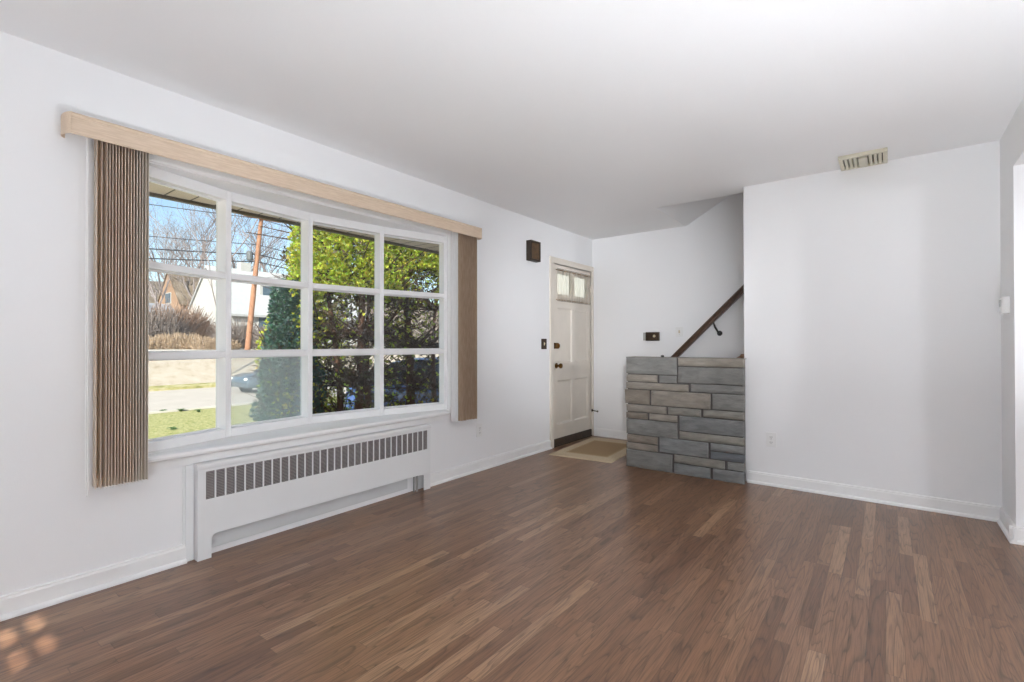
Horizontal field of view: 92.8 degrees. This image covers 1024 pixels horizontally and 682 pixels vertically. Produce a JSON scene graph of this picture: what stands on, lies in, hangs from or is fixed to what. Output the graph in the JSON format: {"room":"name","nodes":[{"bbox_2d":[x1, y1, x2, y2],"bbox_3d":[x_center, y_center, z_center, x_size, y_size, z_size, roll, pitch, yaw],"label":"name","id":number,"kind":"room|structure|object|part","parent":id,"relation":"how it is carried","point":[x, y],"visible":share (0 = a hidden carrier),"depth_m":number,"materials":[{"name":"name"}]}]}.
{"room":"empty living room","nodes":[
{"label":"empty living room","id":0,"kind":"room"},
{"bbox_2d":[149,182,438,250],"bbox_3d":[-2.201,-0.979,2.711,0.750,0.030,9.605,0,0,38],"label":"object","id":1,"kind":"structure","parent":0,"point":[154,188],"depth_m":3.56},
{"bbox_2d":[0,31,591,595],"bbox_3d":[-1.050,-0.060,3.536,0.140,2.440,6.565,0,0,38],"label":"wall","id":2,"kind":"structure","parent":0,"point":[50,530],"depth_m":2.24,"materials":[{"name":"paint"}]},
{"bbox_2d":[0,440,551,621],"bbox_3d":[-1.242,1.110,3.137,0.030,0.095,5.468,0,0,38],"label":"baseboard","id":3,"kind":"structure","parent":2,"relation":"attached to","point":[14,604],"depth_m":2.32,"materials":[{"name":"white paint"}]},
{"bbox_2d":[149,192,438,253],"bbox_3d":[-2.175,-1.254,2.692,0.885,0.620,9.605,0,0,38],"label":"trim","id":4,"kind":"structure","parent":2,"relation":"attached to","point":[151,194],"depth_m":3.80,"materials":[{"name":"paint"}]},
{"bbox_2d":[148,153,450,469],"bbox_3d":[-1.307,-0.160,3.318,0.387,1.612,2.305,0,0,38],"label":"window","id":5,"kind":"structure","parent":2,"relation":"in","point":[225,440],"depth_m":3.17,"materials":[{"name":"paint"}]},
{"bbox_2d":[61,111,481,496],"bbox_3d":[-1.133,-0.126,3.203,0.135,1.720,2.729,0,0,38],"label":"vertical blind","id":6,"kind":"object","parent":5,"relation":"attached to","point":[121,153],"visible":1,"depth_m":2.30,"materials":[{"name":"fabric"}]},
{"bbox_3d":[-1.903,-0.110,2.186,0.013,1.617,0.009,0,0,-14],"label":"pull cord","id":7,"kind":"part","parent":6,"relation":"part of","materials":[{"name":"white plastic"}]},
{"bbox_3d":[-1.814,0.663,2.260,0.003,0.019,0.179,0,0,38],"label":"chain","id":8,"kind":"part","parent":6,"relation":"part of","materials":[{"name":"white plastic"}]},
{"bbox_3d":[-0.308,-0.083,4.269,0.014,1.647,0.008,0,0,-22],"label":"pull cord","id":9,"kind":"part","parent":6,"relation":"part of","materials":[{"name":"white plastic"}]},
{"bbox_3d":[-1.203,0.607,3.182,0.062,0.075,2.182,0,0,38],"label":"sill","id":10,"kind":"part","parent":5,"relation":"part of","materials":[{"name":"white paint"}]},
{"bbox_2d":[476,424,481,436],"bbox_3d":[-0.293,0.804,4.391,0.009,0.115,0.075,0,0,38],"label":"wall outlet","id":11,"kind":"object","parent":2,"relation":"attached to","point":[478,426],"visible":0.97,"depth_m":4.38,"materials":[{"name":"white plastic"}]},
{"bbox_2d":[526,240,540,262],"bbox_3d":[0.222,-0.925,5.029,0.062,0.205,0.175,0,0,38],"label":"door chime","id":12,"kind":"object","parent":2,"relation":"attached to","point":[533,248],"visible":1,"depth_m":4.98,"materials":[{"name":"brown wood"}]},
{"bbox_2d":[541,339,546,348],"bbox_3d":[0.346,0.032,5.221,0.017,0.112,0.098,0,0,38],"label":"light switch","id":13,"kind":"object","parent":2,"relation":"attached to","point":[543,341],"visible":1,"depth_m":5.21,"materials":[{"name":"brown metal"}]},
{"bbox_2d":[549,256,597,447],"bbox_3d":[0.711,0.124,5.701,0.209,2.096,0.982,0,0,38],"label":"door","id":14,"kind":"structure","parent":2,"relation":"in","point":[571,372],"depth_m":5.70,"materials":[{"name":"paint"}]},
{"bbox_3d":[0.523,0.275,5.406,0.077,0.062,0.062,0,0,38],"label":"knob","id":15,"kind":"part","parent":14,"relation":"part of","materials":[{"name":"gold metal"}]},
{"bbox_3d":[0.730,-0.627,5.722,0.010,0.342,0.785,0,0,38],"label":"curtain rod","id":16,"kind":"part","parent":14,"relation":"part of","materials":[{"name":"gold metal"}]},
{"bbox_2d":[0,435,1023,681],"bbox_3d":[1.666,1.204,1.529,6.880,0.120,6.705,0,0,38],"label":"floor","id":17,"kind":"structure","parent":0,"point":[542,566],"depth_m":2.19,"materials":[{"name":"brown wood"}]},
{"bbox_2d":[182,424,430,561],"bbox_3d":[-1.178,0.905,3.196,0.058,0.505,1.693,0,0,38],"label":"radiator cover","id":18,"kind":"object","parent":17,"relation":"on","point":[226,500],"visible":1,"depth_m":2.96,"materials":[{"name":"metal"}]},
{"bbox_3d":[-1.217,1.021,3.179,0.012,0.206,1.376,0,0,38],"label":"panel","id":19,"kind":"part","parent":18,"relation":"part of","materials":[{"name":"white metal"}]},
{"bbox_2d":[206,430,426,498],"bbox_3d":[-1.149,0.770,3.210,0.004,0.168,1.590,0,0,38],"label":"grille","id":20,"kind":"object","parent":18,"relation":"attached to","point":[250,476],"depth_m":3.04,"materials":[{"name":"white metal"}]},
{"bbox_2d":[549,437,627,462],"bbox_3d":[0.955,1.163,5.275,0.673,0.010,1.098,0,0,33],"label":"door mat","id":21,"kind":"object","parent":17,"relation":"on","point":[593,448],"visible":0.77,"depth_m":5.15,"materials":[{"name":"beige fabric"}]},
{"bbox_2d":[625,356,745,484],"bbox_3d":[1.527,0.654,4.337,1.036,1.016,0.228,0,0,38],"label":"stone wall","id":22,"kind":"structure","parent":17,"relation":"on","point":[685,415],"depth_m":4.21,"materials":[{"name":"grey stone"}]},
{"bbox_2d":[0,0,1023,239],"bbox_3d":[1.663,-1.366,1.545,6.880,0.140,6.705,0,0,38],"label":"ceiling","id":23,"kind":"structure","parent":0,"point":[585,118],"depth_m":2.39,"materials":[{"name":"paint"}]},
{"bbox_2d":[838,147,887,170],"bbox_3d":[2.466,-1.273,3.428,0.273,0.024,0.280,0,0,38],"label":"ceiling vent","id":24,"kind":"object","parent":23,"relation":"in","point":[878,156],"visible":1,"depth_m":3.40,"materials":[{"name":"beige metal"}]},
{"bbox_3d":[2.481,-1.269,3.447,0.052,0.014,0.179,0,0,38],"label":"plate","id":25,"kind":"part","parent":24,"relation":"part of","materials":[{"name":"beige metal"}]},
{"bbox_2d":[592,193,743,430],"bbox_3d":[2.615,-1.035,4.952,4.050,4.400,0.140,0,0,38],"label":"wall","id":26,"kind":"structure","parent":0,"point":[662,281],"depth_m":5.54,"materials":[{"name":"paint"}]},
{"bbox_2d":[594,428,627,439],"bbox_3d":[2.596,1.117,4.847,3.970,0.095,0.030,0,0,38],"label":"baseboard","id":27,"kind":"structure","parent":26,"relation":"attached to","point":[609,433],"depth_m":5.92,"materials":[{"name":"white paint"}]},
{"bbox_2d":[643,332,659,340],"bbox_3d":[1.600,-0.052,5.613,0.192,0.100,0.042,0,0,38],"label":"wall control","id":28,"kind":"object","parent":26,"relation":"attached to","point":[648,336],"visible":1,"depth_m":5.60,"materials":[{"name":"brown metal"}]},
{"bbox_2d":[676,327,682,336],"bbox_3d":[1.861,-0.103,5.428,0.085,0.108,0.017,0,0,38],"label":"light switch","id":29,"kind":"object","parent":26,"relation":"attached to","point":[679,330],"visible":1,"depth_m":5.43,"materials":[{"name":"white plastic"}]},
{"bbox_2d":[671,284,743,356],"bbox_3d":[2.506,-0.696,4.893,1.971,1.961,0.084,0,0,38],"label":"handrail","id":30,"kind":"object","parent":26,"relation":"attached to","point":[740,291],"visible":0.41,"depth_m":5.15,"materials":[{"name":"brown wood"}]},
{"bbox_2d":[656,195,729,225],"bbox_3d":[2.723,-2.210,4.191,2.938,1.860,0.945,0,0,38],"label":"ceiling","id":31,"kind":"structure","parent":0,"point":[685,213],"depth_m":5.06,"materials":[{"name":"paint"}]},
{"bbox_2d":[743,140,1001,521],"bbox_3d":[3.783,-0.851,2.677,4.625,4.000,0.150,0,0,38],"label":"wall","id":32,"kind":"structure","parent":0,"point":[872,316],"depth_m":3.49,"materials":[{"name":"paint"}]},
{"bbox_2d":[766,432,775,446],"bbox_3d":[2.080,0.792,3.916,0.075,0.115,0.009,0,0,38],"label":"wall outlet","id":33,"kind":"object","parent":32,"relation":"attached to","point":[770,437],"visible":1,"depth_m":3.92,"materials":[{"name":"white plastic"}]},
{"bbox_2d":[1000,97,1023,526],"bbox_3d":[1.538,-0.079,0.950,0.125,2.440,5.380,0,0,38],"label":"wall","id":34,"kind":"structure","parent":0,"point":[1012,139],"depth_m":2.83,"materials":[{"name":"paint"}]},
{"bbox_2d":[999,297,1009,313],"bbox_3d":[2.991,-0.213,2.974,0.037,0.100,0.190,0,0,38],"label":"thermostat","id":35,"kind":"object","parent":34,"relation":"attached to","point":[1004,302],"visible":1,"depth_m":2.90,"materials":[{"name":"white plastic"}]},
{"bbox_2d":[997,507,1023,545],"bbox_3d":[3.041,1.104,2.900,0.180,0.095,0.445,0,0,38],"label":"baseboard","id":36,"kind":"structure","parent":34,"relation":"attached to","point":[1013,533],"depth_m":2.79,"materials":[{"name":"white paint"}]},
{"label":"outside","id":37,"kind":"structure","parent":0,"visible":0},
{"bbox_2d":[149,354,438,385],"bbox_3d":[0.080,1.604,50.394,3.700,1.600,200.000,0,0,38],"label":"bank","id":38,"kind":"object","parent":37,"point":[161,372],"visible":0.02,"depth_m":26.60,"materials":[{"name":"beige soil"}]},
{"bbox_2d":[149,198,271,305],"bbox_3d":[-15.477,-8.619,27.968,13.649,22.301,13.105,0,0,8],"label":"bare tree","id":39,"kind":"object","parent":38,"relation":"on","point":[160,225],"visible":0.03,"depth_m":26.21,"materials":[{"name":"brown plant"}]},
{"bbox_2d":[243,215,279,349],"bbox_3d":[-15.864,-3.552,30.604,0.938,9.426,2.200,0,0,38],"label":"utility pole","id":40,"kind":"object","parent":38,"relation":"on","point":[249,256],"visible":0.8,"depth_m":30.25,"materials":[{"name":"brown wood"}]},
{"bbox_2d":[149,204,286,226],"bbox_3d":[-15.660,-7.007,30.251,0.192,1.242,88.004,0,0,37],"label":"power line","id":41,"kind":"object","parent":40,"relation":"attached to","point":[149,204],"visible":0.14,"depth_m":27.83,"materials":[{"name":"black metal"}]},
{"bbox_2d":[149,258,290,269],"bbox_3d":[-15.888,-4.306,30.411,0.215,1.364,88.008,0,0,37],"label":"power line","id":42,"kind":"object","parent":40,"relation":"attached to","point":[149,258],"visible":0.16,"depth_m":28.09,"materials":[{"name":"black metal"}]},
{"bbox_2d":[149,248,430,291],"bbox_3d":[-15.848,-4.806,30.384,0.215,1.264,88.007,0,0,37],"label":"power line","id":43,"kind":"object","parent":40,"relation":"attached to","point":[149,248],"visible":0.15,"depth_m":27.97,"materials":[{"name":"black metal"}]},
{"bbox_2d":[149,236,431,284],"bbox_3d":[-15.793,-5.407,30.345,0.192,1.242,88.005,0,0,37],"label":"power line","id":44,"kind":"object","parent":40,"relation":"attached to","point":[149,236],"visible":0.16,"depth_m":28.02,"materials":[{"name":"black metal"}]},
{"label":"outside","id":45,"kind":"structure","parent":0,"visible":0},
{"bbox_3d":[-1.628,1.908,14.299,9.800,0.360,7.300,0,0,38],"label":"driveway","id":46,"kind":"object","parent":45,"visible":0},
{"bbox_2d":[345,357,438,409],"bbox_3d":[-1.007,1.063,9.602,4.513,1.480,1.840,0,0,20],"label":"car","id":47,"kind":"object","parent":46,"relation":"on","point":[400,396],"visible":0.04,"depth_m":9.13,"materials":[{"name":"blue paint"}]},
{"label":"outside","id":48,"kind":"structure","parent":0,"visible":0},
{"bbox_3d":[20.436,1.875,34.735,3.860,0.080,200.000,0,0,38],"label":"garden bed","id":49,"kind":"object","parent":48,"visible":0},
{"bbox_2d":[241,277,332,421],"bbox_3d":[-2.733,0.530,6.038,1.096,2.609,1.024,0,0,38],"label":"evergreen tree","id":50,"kind":"object","parent":49,"relation":"on","point":[277,335],"visible":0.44,"depth_m":5.79,"materials":[{"name":"green plant"}]},
{"bbox_2d":[246,222,431,417],"bbox_3d":[-2.249,-0.989,6.589,2.354,5.662,2.247,0,0,-34],"label":"evergreen tree","id":51,"kind":"object","parent":49,"relation":"on","point":[360,378],"visible":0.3,"depth_m":6.24,"materials":[{"name":"green plant"}]},
{"bbox_2d":[351,246,438,406],"bbox_3d":[-1.304,-0.787,7.120,2.105,5.258,2.046,0,0,17],"label":"evergreen tree","id":52,"kind":"object","parent":49,"relation":"on","point":[429,262],"visible":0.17,"depth_m":6.81,"materials":[{"name":"green plant"}]},
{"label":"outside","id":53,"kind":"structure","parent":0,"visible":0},
{"bbox_2d":[149,281,438,347],"bbox_3d":[-32.961,-6.514,113.703,115.000,15.799,380.000,0,0,38],"label":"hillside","id":54,"kind":"structure","parent":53,"point":[151,299],"depth_m":107.68,"materials":[{"name":"green plant"}]},
{"bbox_2d":[149,334,167,349],"bbox_3d":[-24.079,0.094,33.011,2.461,1.328,2.423,0,0,-18],"label":"bush","id":55,"kind":"object","parent":54,"relation":"on","point":[152,343],"visible":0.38,"depth_m":32.38,"materials":[{"name":"brown plant"}]},
{"bbox_2d":[149,303,173,310],"bbox_3d":[-43.747,-2.744,61.105,6.700,3.820,4.800,0,0,38],"label":"house","id":56,"kind":"structure","parent":54,"relation":"on","point":[149,303],"depth_m":60.22,"materials":[{"name":"white"}]},
{"bbox_2d":[149,217,183,311],"bbox_3d":[-40.866,-6.401,53.331,10.064,15.186,6.614,0,0,17],"label":"bare tree","id":57,"kind":"object","parent":54,"relation":"on","point":[153,295],"visible":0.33,"depth_m":53.03,"materials":[{"name":"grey plant"}]},
{"bbox_2d":[152,332,190,349],"bbox_3d":[-23.293,-0.001,33.490,2.633,1.522,2.378,0,0,-42],"label":"bush","id":58,"kind":"object","parent":54,"relation":"on","point":[171,344],"visible":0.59,"depth_m":32.84,"materials":[{"name":"brown plant"}]},
{"bbox_2d":[149,231,201,294],"bbox_3d":[-50.053,-9.963,68.331,15.822,18.222,11.429,0,0,38],"label":"bare tree","id":59,"kind":"object","parent":54,"relation":"on","point":[149,231],"visible":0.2,"depth_m":68.58,"materials":[{"name":"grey plant"}]},
{"bbox_2d":[149,304,202,338],"bbox_3d":[-26.379,-1.164,36.135,6.070,3.539,5.937,0,0,-19],"label":"bush","id":60,"kind":"object","parent":54,"relation":"on","point":[160,325],"visible":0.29,"depth_m":35.26,"materials":[{"name":"plant"}]},
{"bbox_2d":[157,273,198,310],"bbox_3d":[-41.097,-4.820,65.387,8.700,8.420,8.800,0,0,38],"label":"house","id":61,"kind":"structure","parent":54,"relation":"on","point":[172,295],"depth_m":61.51,"materials":[{"name":"orange"}]},
{"bbox_3d":[-43.732,-5.429,61.966,1.800,1.200,0.040,0,0,38],"label":"pane","id":62,"kind":"part","parent":61,"relation":"part of","materials":[{"name":"clear glass"}]},
{"bbox_2d":[150,204,213,293],"bbox_3d":[-53.591,-11.140,72.907,14.524,18.701,15.204,0,0,38],"label":"bare tree","id":63,"kind":"object","parent":54,"relation":"on","point":[157,273],"visible":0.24,"depth_m":74.82,"materials":[{"name":"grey plant"}]},
{"bbox_2d":[149,300,215,339],"bbox_3d":[-26.511,-1.362,37.942,5.661,3.954,6.387,0,0,18],"label":"bush","id":64,"kind":"object","parent":54,"relation":"on","point":[194,314],"visible":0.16,"depth_m":37.83,"materials":[{"name":"brown plant"}]},
{"bbox_2d":[149,205,215,304],"bbox_3d":[-39.352,-9.179,60.754,13.208,18.928,8.231,0,0,34],"label":"bare tree","id":65,"kind":"object","parent":54,"relation":"on","point":[190,231],"visible":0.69,"depth_m":60.02,"materials":[{"name":"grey plant"}]},
{"bbox_2d":[175,313,215,338],"bbox_3d":[-25.875,-0.874,39.049,4.622,2.999,4.802,0,0,38],"label":"bush","id":66,"kind":"object","parent":54,"relation":"on","point":[209,331],"visible":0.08,"depth_m":38.74,"materials":[{"name":"brown plant"}]},
{"bbox_2d":[155,201,238,286],"bbox_3d":[-42.053,-10.702,67.884,10.804,20.608,18.934,0,0,10],"label":"bare tree","id":67,"kind":"object","parent":54,"relation":"on","point":[206,231],"visible":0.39,"depth_m":64.17,"materials":[{"name":"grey plant"}]},
{"bbox_2d":[155,204,240,268],"bbox_3d":[-55.206,-15.755,85.704,14.096,26.630,16.556,0,0,38],"label":"bare tree","id":68,"kind":"object","parent":54,"relation":"on","point":[205,248],"visible":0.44,"depth_m":84.91,"materials":[{"name":"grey plant"}]},
{"bbox_2d":[175,205,296,268],"bbox_3d":[-38.482,-11.993,68.662,18.400,21.772,12.948,0,0,-11],"label":"bare tree","id":69,"kind":"object","parent":54,"relation":"on","point":[234,231],"visible":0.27,"depth_m":69.23,"materials":[{"name":"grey plant"}]},
{"bbox_2d":[182,218,290,270],"bbox_3d":[-36.288,-9.050,65.343,13.141,17.728,13.230,0,0,-21],"label":"bare tree","id":70,"kind":"object","parent":54,"relation":"on","point":[241,218],"visible":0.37,"depth_m":63.98,"materials":[{"name":"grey plant"}]},
{"bbox_2d":[186,214,298,272],"bbox_3d":[-41.218,-12.752,76.261,17.867,21.950,17.694,0,0,38],"label":"bare tree","id":71,"kind":"object","parent":54,"relation":"on","point":[207,214],"visible":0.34,"depth_m":78.74,"materials":[{"name":"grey plant"}]},
{"bbox_2d":[211,214,292,273],"bbox_3d":[-34.405,-10.669,70.312,13.341,20.100,18.296,0,0,-19],"label":"bare tree","id":72,"kind":"object","parent":54,"relation":"on","point":[238,227],"visible":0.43,"depth_m":66.97,"materials":[{"name":"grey plant"}]},
{"bbox_2d":[188,262,369,348],"bbox_3d":[-22.614,-2.888,48.068,9.700,8.700,13.700,0,0,38],"label":"house","id":73,"kind":"structure","parent":54,"relation":"on","point":[202,297],"depth_m":42.87,"materials":[{"name":"white"}]},
{"bbox_3d":[-21.307,-1.476,42.261,0.040,1.100,1.200,0,0,38],"label":"pane","id":74,"kind":"part","parent":73,"relation":"part of","materials":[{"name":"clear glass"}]},
{"bbox_3d":[-22.114,-4.537,44.286,0.060,0.850,1.000,0,0,38],"label":"pane","id":75,"kind":"part","parent":73,"relation":"part of","materials":[{"name":"clear glass"}]},
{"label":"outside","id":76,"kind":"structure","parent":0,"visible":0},
{"bbox_2d":[148,396,344,438],"bbox_3d":[14.269,2.201,39.477,11.700,0.500,200.000,0,0,38],"label":"lawn","id":77,"kind":"structure","parent":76,"point":[190,420],"depth_m":13.11,"materials":[{"name":"green plant"}]},
{"bbox_2d":[557,274,583,297],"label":"door window","id":78,"kind":"structure","parent":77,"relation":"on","point":[562,280],"depth_m":29.02,"materials":[{"name":"white"}]},
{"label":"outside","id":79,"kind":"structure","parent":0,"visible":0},
{"bbox_2d":[149,348,386,350],"bbox_3d":[-3.527,0.765,53.173,5.400,0.180,200.000,0,0,38],"label":"path","id":80,"kind":"structure","parent":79,"point":[350,348],"depth_m":32.39,"materials":[{"name":"grey concrete"}]},
{"bbox_2d":[173,332,206,348],"bbox_3d":[-22.482,0.050,33.963,2.434,1.424,2.545,0,0,-12],"label":"bush","id":81,"kind":"object","parent":80,"relation":"on","point":[188,341],"visible":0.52,"depth_m":33.33,"materials":[{"name":"brown plant"}]},
{"bbox_2d":[188,336,215,349],"bbox_3d":[-21.230,0.189,33.983,2.336,1.144,2.374,0,0,38],"label":"bush","id":82,"kind":"object","parent":80,"relation":"on","point":[207,344],"visible":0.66,"depth_m":33.29,"materials":[{"name":"brown plant"}]},
{"bbox_2d":[211,339,242,349],"bbox_3d":[-20.348,0.250,34.474,2.196,1.016,2.293,0,0,38],"label":"bush","id":83,"kind":"object","parent":80,"relation":"on","point":[235,345],"visible":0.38,"depth_m":34.38,"materials":[{"name":"beige plant"}]},
{"bbox_2d":[207,314,258,348],"bbox_3d":[-20.346,-0.708,35.912,3.448,2.603,3.350,0,0,-6],"label":"bush","id":84,"kind":"object","parent":80,"relation":"on","point":[239,333],"visible":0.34,"depth_m":35.43,"materials":[{"name":"brown plant"}]},
{"bbox_2d":[244,325,263,348],"bbox_3d":[-19.233,-0.328,36.892,2.786,1.848,2.969,0,0,38],"label":"bush","id":85,"kind":"object","parent":80,"relation":"on","point":[253,345],"visible":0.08,"depth_m":36.20,"materials":[{"name":"brown plant"}]},
{"bbox_2d":[252,325,265,348],"bbox_3d":[-18.002,-0.376,36.461,2.820,1.940,2.934,0,0,34],"label":"bush","id":86,"kind":"object","parent":80,"relation":"on","point":[255,336],"visible":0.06,"depth_m":35.72,"materials":[{"name":"plant"}]},
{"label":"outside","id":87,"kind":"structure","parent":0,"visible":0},
{"bbox_2d":[148,380,345,411],"bbox_3d":[5.987,2.504,45.846,9.200,0.030,200.000,0,0,38],"label":"street","id":88,"kind":"structure","parent":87,"point":[197,397],"depth_m":20.00,"materials":[{"name":"grey asphalt"}]},
{"bbox_2d":[148,394,336,413],"bbox_3d":[9.613,2.463,43.057,0.250,0.090,200.000,0,0,38],"label":"kerb","id":89,"kind":"object","parent":88,"relation":"on","point":[238,404],"depth_m":16.44,"materials":[{"name":"grey concrete"}]},
{"bbox_2d":[231,367,330,391],"bbox_3d":[-11.065,1.661,23.611,1.840,1.480,4.519,0,0,32],"label":"car","id":90,"kind":"object","parent":88,"relation":"on","point":[242,380],"visible":0.26,"depth_m":21.73,"materials":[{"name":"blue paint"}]},
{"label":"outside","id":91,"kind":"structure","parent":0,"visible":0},
{"bbox_2d":[148,382,215,391],"bbox_3d":[1.944,2.453,48.956,1.000,0.180,200.000,0,0,38],"label":"verge","id":92,"kind":"structure","parent":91,"point":[197,385],"depth_m":24.49,"materials":[{"name":"green plant"}]}
]}

